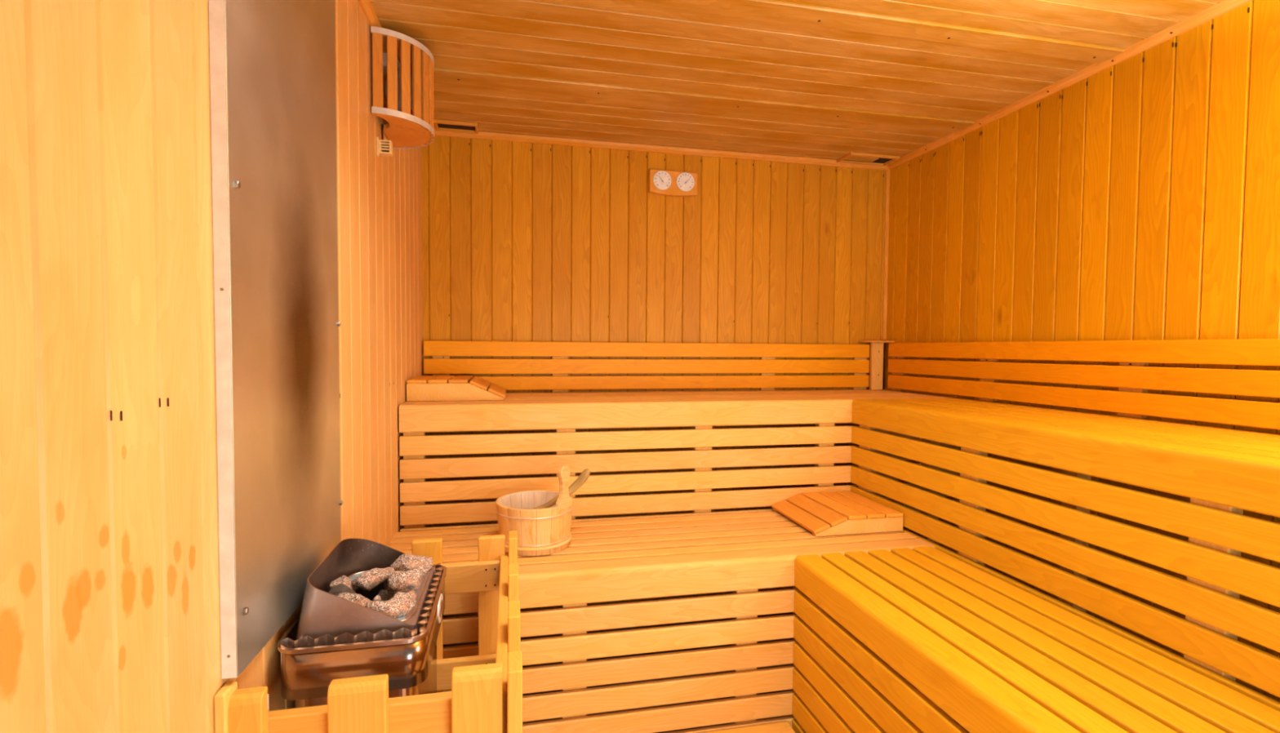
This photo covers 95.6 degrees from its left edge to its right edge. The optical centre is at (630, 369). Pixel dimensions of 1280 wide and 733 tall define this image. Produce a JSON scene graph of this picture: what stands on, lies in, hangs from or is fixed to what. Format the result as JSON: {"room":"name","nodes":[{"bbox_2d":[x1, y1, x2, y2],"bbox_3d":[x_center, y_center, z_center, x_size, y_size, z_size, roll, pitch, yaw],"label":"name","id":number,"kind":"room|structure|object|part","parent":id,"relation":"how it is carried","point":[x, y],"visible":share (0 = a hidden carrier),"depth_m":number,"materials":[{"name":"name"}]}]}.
{"room":"spa","nodes":[
{"label":"spa","id":0,"kind":"room"},
{"bbox_2d":[0,0,422,732],"bbox_3d":[-0.649,0.080,0.843,0.102,2.270,3.520,0,2,-11],"label":"wall","id":1,"kind":"structure","parent":0,"point":[110,606],"depth_m":0.66,"materials":[{"name":"brown wood"}]},
{"bbox_2d":[208,0,342,679],"bbox_3d":[-0.628,-0.249,1.072,0.026,1.388,0.501,0,2,-11],"label":"shield","id":2,"kind":"object","parent":1,"relation":"attached to","point":[273,93],"visible":0.96,"depth_m":0.97,"materials":[{"name":"metal"}]},
{"bbox_2d":[357,0,381,27],"bbox_3d":[-0.591,-0.976,0.860,0.022,0.024,3.370,0,2,-11],"label":"trim","id":3,"kind":"structure","parent":1,"relation":"attached to","point":[366,6],"depth_m":1.63,"materials":[{"name":"brown wood"}]},
{"bbox_2d":[376,124,392,156],"bbox_3d":[-0.755,-0.702,1.782,0.040,0.108,0.045,0,2,-12],"label":"sensor","id":4,"kind":"object","parent":1,"relation":"attached to","point":[384,148],"visible":1,"depth_m":1.78,"materials":[{"name":"beige plastic"}]},
{"bbox_3d":[-0.768,-0.675,1.764,0.005,0.056,0.012,0,2,-11],"label":"mounting plate","id":5,"kind":"part","parent":4,"relation":"part of","materials":[{"name":"beige plastic"}]},
{"bbox_2d":[370,26,434,148],"bbox_3d":[-0.708,-0.872,1.844,0.157,0.246,0.308,0,2,-12],"label":"wall lamp","id":6,"kind":"object","parent":1,"relation":"attached to","point":[407,65],"visible":1,"depth_m":1.75,"materials":[{"name":"brown wood"}]},
{"bbox_3d":[-0.730,-0.877,1.839,0.094,0.120,0.094,0,2,-12],"label":"glass globe","id":7,"kind":"part","parent":6,"relation":"part of"},
{"bbox_2d":[421,135,885,617],"bbox_3d":[0.155,0.013,2.855,2.620,2.270,0.102,0,2,-12],"label":"wall","id":8,"kind":"structure","parent":0,"point":[522,242],"depth_m":2.76,"materials":[{"name":"brown wood"}]},
{"bbox_2d":[423,340,894,391],"bbox_3d":[0.214,-0.019,2.771,2.290,0.251,0.088,0,2,-12],"label":"backrest","id":9,"kind":"object","parent":8,"relation":"attached to","point":[441,363],"visible":0.91,"depth_m":2.76,"materials":[{"name":"brown wood"}]},
{"bbox_3d":[1.264,-0.015,2.984,0.065,0.242,0.019,0,2,-12],"label":"corner post","id":10,"kind":"part","parent":9,"relation":"part of","materials":[{"name":"brown wood"}]},
{"bbox_2d":[434,128,889,170],"bbox_3d":[0.213,-1.039,2.764,2.300,0.024,0.026,0,2,-12],"label":"trim","id":11,"kind":"structure","parent":8,"relation":"attached to","point":[481,135],"depth_m":2.73,"materials":[{"name":"brown wood"}]},
{"bbox_2d":[648,168,697,196],"bbox_3d":[0.203,-0.885,2.765,0.236,0.118,0.030,0,2,-12],"label":"thermometer","id":12,"kind":"object","parent":8,"relation":"attached to","point":[660,182],"visible":1,"depth_m":2.76,"materials":[{"name":"brown wood"}]},
{"bbox_2d":[399,389,959,532],"bbox_3d":[0.254,0.375,2.553,2.306,0.516,0.526,0,2,-12],"label":"bench","id":13,"kind":"object","parent":8,"relation":"attached to","point":[563,412],"visible":0.63,"depth_m":2.24,"materials":[{"name":"brown wood"}]},
{"bbox_2d":[406,375,506,401],"bbox_3d":[-0.701,0.075,2.391,0.365,0.080,0.348,0,2,-12],"label":"headrest cover","id":14,"kind":"object","parent":13,"relation":"on","point":[422,388],"visible":1,"depth_m":2.23,"materials":[{"name":"brown wood"}]},
{"bbox_2d":[882,169,889,339],"bbox_3d":[1.328,-0.591,3.019,0.014,0.876,0.014,0,2,-12],"label":"trim","id":15,"kind":"structure","parent":8,"relation":"attached to","point":[887,172],"depth_m":3.02,"materials":[{"name":"brown wood"}]},
{"bbox_2d":[442,612,969,732],"bbox_3d":[0.463,1.236,1.203,2.650,0.050,3.550,0,2,-12],"label":"floor","id":16,"kind":"structure","parent":0,"point":[785,613],"depth_m":2.34,"materials":[{"name":"wood"}]},
{"bbox_2d":[277,537,446,707],"bbox_3d":[-0.527,0.788,1.202,0.254,0.829,0.367,0,2,-12],"label":"heater","id":17,"kind":"object","parent":16,"relation":"on","point":[332,637],"visible":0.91,"depth_m":1.04,"materials":[{"name":"metal"}]},
{"bbox_2d":[328,583,357,595],"bbox_3d":[-0.572,0.446,1.142,0.046,0.046,0.050,0,2,3],"label":"stone","id":18,"kind":"object","parent":17,"relation":"on","point":[336,589],"visible":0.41,"depth_m":1.14,"materials":[{"name":"stone"}]},
{"bbox_2d":[329,575,359,592],"bbox_3d":[-0.593,0.452,1.206,0.055,0.039,0.068,0,2,-12],"label":"stone","id":19,"kind":"object","parent":17,"relation":"on","point":[344,580],"visible":0.51,"depth_m":1.20,"materials":[{"name":"stone"}]},
{"bbox_2d":[337,592,371,606],"bbox_3d":[-0.531,0.453,1.117,0.076,0.045,0.044,1,2,7],"label":"stone","id":20,"kind":"object","parent":17,"relation":"in","point":[359,599],"visible":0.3,"depth_m":1.11,"materials":[{"name":"stone"}]},
{"bbox_2d":[296,537,435,639],"bbox_3d":[-0.534,0.456,1.194,0.218,0.165,0.304,0,2,-12],"label":"hood","id":21,"kind":"object","parent":17,"relation":"attached to","point":[322,613],"depth_m":1.08,"materials":[{"name":"brown metal"}]},
{"bbox_3d":[-0.528,0.804,1.202,0.210,0.500,0.323,0,2,-12],"label":"casing","id":22,"kind":"part","parent":17,"relation":"part of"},
{"bbox_2d":[351,566,395,591],"bbox_3d":[-0.543,0.446,1.234,0.045,0.041,0.102,1,2,23],"label":"stone","id":23,"kind":"object","parent":17,"relation":"in","point":[367,580],"visible":1,"depth_m":1.21,"materials":[{"name":"stone"}]},
{"bbox_2d":[372,595,382,600],"bbox_3d":[-0.513,0.484,1.175,0.021,0.050,0.022,0,2,-2],"label":"stone","id":24,"kind":"object","parent":17,"relation":"in","point":[377,597],"visible":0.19,"depth_m":1.17,"materials":[{"name":"stone"}]},
{"bbox_2d":[364,600,399,618],"bbox_3d":[-0.471,0.460,1.088,0.075,0.052,0.037,0,2,-12],"label":"stone","id":25,"kind":"object","parent":17,"relation":"in","point":[386,607],"visible":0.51,"depth_m":1.08,"materials":[{"name":"stone"}]},
{"bbox_2d":[377,589,395,600],"bbox_3d":[-0.540,0.518,1.306,0.055,0.047,0.072,0,2,-12],"label":"stone","id":26,"kind":"object","parent":17,"relation":"on","point":[385,595],"visible":0.24,"depth_m":1.29,"materials":[{"name":"stone"}]},
{"bbox_2d":[383,570,404,593],"bbox_3d":[-0.512,0.468,1.270,0.046,0.054,0.079,-1,2,-33],"label":"stone","id":27,"kind":"object","parent":26,"relation":"on","point":[387,587],"visible":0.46,"depth_m":1.25,"materials":[{"name":"stone"}]},
{"bbox_3d":[-0.520,0.466,1.192,0.174,0.003,0.278,0,2,-12],"label":"plate","id":28,"kind":"part","parent":17,"relation":"part of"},
{"bbox_2d":[387,590,416,617],"bbox_3d":[-0.451,0.464,1.131,0.050,0.047,0.090,0,2,0],"label":"stone","id":29,"kind":"object","parent":17,"relation":"in","point":[404,602],"visible":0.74,"depth_m":1.12,"materials":[{"name":"stone"}]},
{"bbox_2d":[387,568,422,593],"bbox_3d":[-0.479,0.452,1.232,0.066,0.045,0.057,0,2,-12],"label":"stone","id":30,"kind":"object","parent":17,"relation":"in","point":[411,580],"visible":0.94,"depth_m":1.21,"materials":[{"name":"stone"}]},
{"bbox_2d":[390,554,433,574],"bbox_3d":[-0.498,0.448,1.321,0.086,0.056,0.070,0,2,1],"label":"stone","id":31,"kind":"object","parent":17,"relation":"on","point":[405,562],"visible":0.7,"depth_m":1.30,"materials":[{"name":"stone"}]},
{"bbox_2d":[213,530,522,732],"bbox_3d":[-0.458,0.827,1.236,0.433,0.752,0.720,0,2,-12],"label":"guard","id":32,"kind":"object","parent":16,"relation":"on","point":[486,695],"visible":0.66,"depth_m":0.92,"materials":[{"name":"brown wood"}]},
{"bbox_3d":[-0.412,0.562,0.912,0.384,0.075,0.022,0,2,-12],"label":"rail","id":33,"kind":"part","parent":32,"relation":"part of","materials":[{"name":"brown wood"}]},
{"bbox_3d":[-0.528,0.806,1.526,0.362,0.075,0.023,0,2,-12],"label":"rail","id":34,"kind":"part","parent":32,"relation":"part of","materials":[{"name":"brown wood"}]},
{"bbox_3d":[-0.526,0.552,1.516,0.362,0.075,0.023,0,2,-12],"label":"rail","id":35,"kind":"part","parent":32,"relation":"part of","materials":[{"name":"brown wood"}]},
{"bbox_3d":[-0.278,0.550,1.266,0.021,0.075,0.660,0,2,-12],"label":"rail","id":36,"kind":"part","parent":32,"relation":"part of","materials":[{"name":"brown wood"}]},
{"bbox_2d":[387,511,934,732],"bbox_3d":[0.092,0.882,2.005,1.789,0.599,0.483,0,2,-12],"label":"bench","id":37,"kind":"object","parent":16,"relation":"on","point":[742,554],"visible":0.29,"depth_m":1.78,"materials":[{"name":"brown wood"}]},
{"bbox_2d":[495,465,573,555],"bbox_3d":[-0.317,0.444,1.924,0.255,0.276,0.255,0,2,-12],"label":"bucket","id":38,"kind":"object","parent":37,"relation":"on","point":[540,531],"visible":0.88,"depth_m":1.84,"materials":[{"name":"brown wood"}]},
{"bbox_2d":[524,468,590,509],"bbox_3d":[-0.268,0.444,1.937,0.256,0.216,0.088,-1,2,-28],"label":"ladle","id":39,"kind":"object","parent":38,"relation":"in","point":[581,479],"visible":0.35,"depth_m":1.95,"materials":[{"name":"brown wood"}]},
{"bbox_2d":[771,490,903,536],"bbox_3d":[0.777,0.546,2.222,0.352,0.064,0.343,0,2,-12],"label":"headrest cover","id":40,"kind":"object","parent":37,"relation":"on","point":[842,512],"visible":1,"depth_m":2.12,"materials":[{"name":"brown wood"}]},
{"bbox_2d":[703,721,795,732],"bbox_3d":[0.312,1.192,0.681,0.832,0.072,2.197,0,2,-12],"label":"duckboard","id":41,"kind":"object","parent":16,"relation":"on","point":[778,727],"visible":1,"depth_m":1.80,"materials":[{"name":"brown wood"}]},
{"bbox_2d":[791,546,1279,732],"bbox_3d":[1.003,0.933,0.755,0.508,0.599,2.336,0,2,-12],"label":"bench","id":42,"kind":"object","parent":16,"relation":"on","point":[981,651],"visible":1,"depth_m":1.33,"materials":[{"name":"brown wood"}]},
{"bbox_2d":[850,398,1279,711],"bbox_3d":[1.464,0.699,1.097,0.527,1.043,2.836,0,2,-12],"label":"bench","id":43,"kind":"object","parent":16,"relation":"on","point":[1224,473],"visible":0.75,"depth_m":1.41,"materials":[{"name":"brown wood"}]},
{"bbox_3d":[1.101,0.673,2.147,0.045,1.015,0.044,0,2,-12],"label":"post","id":44,"kind":"part","parent":43,"relation":"part of","materials":[{"name":"brown wood"}]},
{"bbox_3d":[1.215,0.693,1.599,0.045,1.015,0.044,0,2,-12],"label":"post","id":45,"kind":"part","parent":43,"relation":"part of","materials":[{"name":"brown wood"}]},
{"bbox_2d":[369,0,1224,159],"bbox_3d":[0.520,-1.033,1.094,2.620,0.107,3.620,0,2,-12],"label":"ceiling","id":46,"kind":"structure","parent":0,"point":[820,79],"depth_m":1.92,"materials":[{"name":"brown wood"}]},
{"bbox_2d":[434,119,478,133],"bbox_3d":[-0.748,-1.041,2.493,0.177,0.012,0.098,0,2,-12],"label":"ceiling vent","id":47,"kind":"object","parent":46,"relation":"in","point":[443,125],"visible":0.88,"depth_m":2.50,"materials":[{"name":"brown wood"}]},
{"bbox_2d":[836,151,899,166],"bbox_3d":[1.181,-1.042,2.885,0.267,0.012,0.122,0,2,-12],"label":"ceiling vent","id":48,"kind":"object","parent":46,"relation":"in","point":[851,157],"visible":1,"depth_m":2.88,"materials":[{"name":"brown wood"}]},
{"bbox_2d":[884,0,1279,702],"bbox_3d":[1.718,0.075,1.420,0.102,2.270,3.550,0,2,-12],"label":"wall","id":49,"kind":"structure","parent":0,"point":[1138,198],"depth_m":1.87,"materials":[{"name":"brown wood"}]},
{"bbox_2d":[887,0,1253,168],"bbox_3d":[1.677,-0.977,1.308,0.026,0.024,3.424,0,2,-12],"label":"trim","id":50,"kind":"structure","parent":49,"relation":"attached to","point":[1224,6],"depth_m":1.94,"materials":[{"name":"brown wood"}]},
{"bbox_2d":[887,338,1279,430],"bbox_3d":[1.659,0.048,1.360,0.042,0.239,3.259,0,2,-12],"label":"backrest","id":51,"kind":"object","parent":49,"relation":"attached to","point":[1133,377],"visible":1,"depth_m":1.84,"materials":[{"name":"brown wood"}]}
]}

